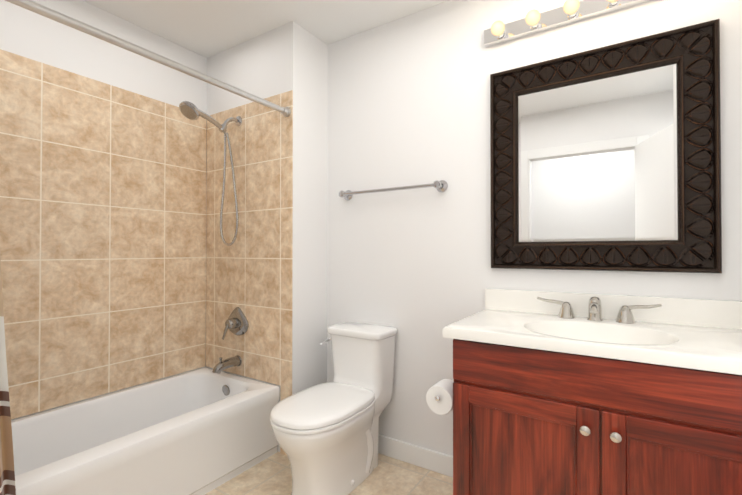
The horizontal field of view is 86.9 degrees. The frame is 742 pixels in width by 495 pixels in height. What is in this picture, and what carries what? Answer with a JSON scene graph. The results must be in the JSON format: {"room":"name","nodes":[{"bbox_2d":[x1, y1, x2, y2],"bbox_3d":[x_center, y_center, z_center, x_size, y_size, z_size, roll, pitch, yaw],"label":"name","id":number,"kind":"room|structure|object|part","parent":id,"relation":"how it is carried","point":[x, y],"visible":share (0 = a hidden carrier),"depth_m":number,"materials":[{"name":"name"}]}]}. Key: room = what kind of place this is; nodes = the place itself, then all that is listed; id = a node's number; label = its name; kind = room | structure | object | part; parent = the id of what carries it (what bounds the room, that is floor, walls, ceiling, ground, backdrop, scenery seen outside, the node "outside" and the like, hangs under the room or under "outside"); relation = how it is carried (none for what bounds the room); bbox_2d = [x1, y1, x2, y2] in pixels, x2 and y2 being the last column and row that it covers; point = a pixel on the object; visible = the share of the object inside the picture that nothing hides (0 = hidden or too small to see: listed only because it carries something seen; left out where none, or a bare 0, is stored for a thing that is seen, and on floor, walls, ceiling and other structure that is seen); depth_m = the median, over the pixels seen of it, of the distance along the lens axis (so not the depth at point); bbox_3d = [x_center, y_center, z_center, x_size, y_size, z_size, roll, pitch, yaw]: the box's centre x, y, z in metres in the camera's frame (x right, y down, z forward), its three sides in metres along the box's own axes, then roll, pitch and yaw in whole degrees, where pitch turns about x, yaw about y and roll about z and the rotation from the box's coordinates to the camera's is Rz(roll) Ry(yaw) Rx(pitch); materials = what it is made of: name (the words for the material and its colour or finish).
{"room":"bathroom","nodes":[
{"label":"bathroom","id":0,"kind":"room"},
{"bbox_2d":[0,0,206,420],"bbox_3d":[-1.598,-0.059,2.006,0.100,2.480,1.620,0,-1,33],"label":"wall","id":1,"kind":"structure","parent":0,"point":[26,33],"depth_m":2.14,"materials":[{"name":"white paint"}]},
{"bbox_2d":[0,49,205,419],"bbox_3d":[-1.528,-0.052,2.015,0.008,1.693,1.512,0,-1,33],"label":"wall tile","id":2,"kind":"structure","parent":1,"relation":"attached to","point":[103,225],"depth_m":2.09,"materials":[{"name":"beige tile"}]},
{"bbox_2d":[83,0,448,57],"bbox_3d":[-0.324,-1.356,1.293,3.030,0.100,2.280,0,-1,33],"label":"ceiling","id":3,"kind":"structure","parent":0,"point":[207,28],"depth_m":2.20,"materials":[{"name":"white paint"}]},
{"bbox_2d":[206,21,327,451],"bbox_3d":[-0.712,-0.052,2.643,0.900,2.480,0.410,0,-1,33],"label":"wall","id":4,"kind":"structure","parent":0,"point":[290,56],"depth_m":2.36,"materials":[{"name":"white paint"}]},
{"bbox_2d":[206,90,292,455],"bbox_3d":[-0.780,0.146,2.436,0.792,2.080,0.008,0,-1,33],"label":"wall tiles","id":5,"kind":"structure","parent":4,"relation":"attached to","point":[249,272],"depth_m":2.39,"materials":[{"name":"beige tile"}]},
{"bbox_2d":[179,101,241,245],"bbox_3d":[-0.921,-0.421,2.288,0.166,0.822,0.402,0,-1,33],"label":"shower head","id":6,"kind":"object","parent":5,"relation":"attached to","point":[190,110],"visible":1,"depth_m":2.35},
{"bbox_2d":[212,355,241,373],"bbox_3d":[-0.884,0.709,2.387,0.072,0.095,0.178,0,-1,33],"label":"tub spout","id":7,"kind":"object","parent":5,"relation":"attached to","point":[222,365],"visible":1,"depth_m":2.37,"materials":[{"name":"grey metal"}]},
{"bbox_2d":[222,307,248,339],"bbox_3d":[-0.865,0.468,2.420,0.200,0.190,0.104,0,-1,33],"label":"shower valve","id":8,"kind":"object","parent":5,"relation":"attached to","point":[236,322],"visible":1,"depth_m":2.42,"materials":[{"name":"grey metal"}]},
{"bbox_2d":[205,451,452,494],"bbox_3d":[-0.324,1.224,1.266,3.030,0.100,2.280,0,-1,33],"label":"floor","id":9,"kind":"structure","parent":0,"point":[272,475],"depth_m":1.98,"materials":[{"name":"tile"}]},
{"bbox_2d":[11,367,279,494],"bbox_3d":[-1.230,0.987,1.817,0.708,0.385,1.516,0,-1,33],"label":"bathtub","id":10,"kind":"object","parent":9,"relation":"on","point":[203,431],"visible":0.96,"depth_m":1.89,"materials":[{"name":"white ceramic"}]},
{"bbox_2d":[270,322,396,494],"bbox_3d":[-0.189,0.812,1.985,0.383,0.738,0.730,0,-1,33],"label":"toilet","id":11,"kind":"object","parent":9,"relation":"on","point":[326,435],"visible":1,"depth_m":1.90,"materials":[{"name":"white ceramic"}]},
{"bbox_3d":[-0.235,0.764,1.907,0.376,0.056,0.548,0,-1,33],"label":"seat","id":12,"kind":"part","parent":11,"relation":"part of","materials":[{"name":"white plastic"}]},
{"bbox_2d":[443,288,741,494],"bbox_3d":[0.841,0.685,1.412,1.016,0.980,0.577,0,-1,33],"label":"bathroom vanity","id":13,"kind":"object","parent":9,"relation":"on","point":[562,393],"visible":1,"depth_m":1.27,"materials":[{"name":"brown wood"}]},
{"bbox_2d":[426,379,453,414],"bbox_3d":[0.308,0.597,1.583,0.123,0.112,0.182,0,-1,33],"label":"toilet paper","id":14,"kind":"object","parent":13,"relation":"attached to","point":[439,397],"visible":0.65,"depth_m":1.53,"materials":[{"name":"white paper"}]},
{"bbox_3d":[0.326,0.585,1.572,0.079,0.048,0.182,0,-1,33],"label":"arm","id":15,"kind":"part","parent":14,"relation":"part of"},
{"bbox_3d":[0.709,0.412,1.204,0.954,0.146,0.018,0,-1,33],"label":"drawer","id":16,"kind":"part","parent":13,"relation":"part of","materials":[{"name":"brown wood"}]},
{"bbox_3d":[0.709,0.782,1.201,0.954,0.566,0.018,0,-1,33],"label":"door","id":17,"kind":"part","parent":13,"relation":"part of","materials":[{"name":"brown wood"}]},
{"bbox_2d":[537,296,661,323],"bbox_3d":[0.863,0.312,1.520,0.443,0.224,0.279,0,-1,33],"label":"faucet","id":18,"kind":"object","parent":13,"relation":"on","point":[566,315],"depth_m":1.59,"materials":[{"name":"silver metal"}]},
{"bbox_3d":[0.693,0.561,1.184,0.113,0.033,0.031,0,-1,33],"label":"knob","id":19,"kind":"part","parent":13,"relation":"part of","materials":[{"name":"silver metal"}]},
{"bbox_2d":[327,0,741,455],"bbox_3d":[0.635,-0.059,1.937,2.130,2.480,0.136,0,-1,33],"label":"wall","id":20,"kind":"structure","parent":0,"point":[408,100],"depth_m":1.85,"materials":[{"name":"white paint"}]},
{"bbox_2d":[339,180,447,200],"bbox_3d":[0.097,-0.322,2.200,0.675,0.064,0.080,0,-1,33],"label":"towel rail","id":21,"kind":"object","parent":20,"relation":"attached to","point":[441,186],"visible":1,"depth_m":2.13,"materials":[{"name":"silver metal"}]},
{"bbox_2d":[378,434,452,476],"bbox_3d":[0.013,1.119,1.051,2.030,0.105,2.080,0,-1,33],"label":"baseboard","id":22,"kind":"structure","parent":20,"relation":"attached to","point":[431,460],"depth_m":2.12,"materials":[{"name":"white paint"}]},
{"bbox_2d":[484,0,651,46],"bbox_3d":[0.920,-1.028,1.646,0.915,0.078,0.130,0,-1,33],"label":"sconce","id":23,"kind":"object","parent":20,"relation":"attached to","point":[533,21],"visible":1,"depth_m":1.74,"materials":[{"name":"silver metal"}]},
{"bbox_3d":[0.947,-0.374,1.691,0.605,0.703,0.002,0,-1,33],"label":"glass","id":24,"kind":"part","parent":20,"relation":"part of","materials":[{"name":"white"}]},
{"bbox_3d":[0.941,-0.374,1.683,0.847,0.945,0.035,0,-1,33],"label":"mirror","id":25,"kind":"part","parent":20,"relation":"part of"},
{"bbox_3d":[-1.742,-0.068,1.046,0.900,2.480,0.350,0,-1,33],"label":"wall","id":26,"kind":"structure","parent":0,"visible":0},
{"bbox_2d":[5,0,290,116],"bbox_3d":[-0.888,-0.783,1.611,0.056,0.056,1.510,0,-1,33],"label":"rail","id":27,"kind":"object","parent":26,"relation":"attached to","point":[40,9],"visible":1,"depth_m":1.54,"materials":[{"name":"white metal"}]},
{"bbox_2d":[0,257,15,494],"bbox_3d":[-1.196,0.203,1.123,0.052,1.880,0.315,0,-1,33],"label":"shower curtain","id":28,"kind":"object","parent":27,"relation":"hanging from","point":[7,479],"visible":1,"depth_m":1.22,"materials":[{"name":"fabric"}]}
]}

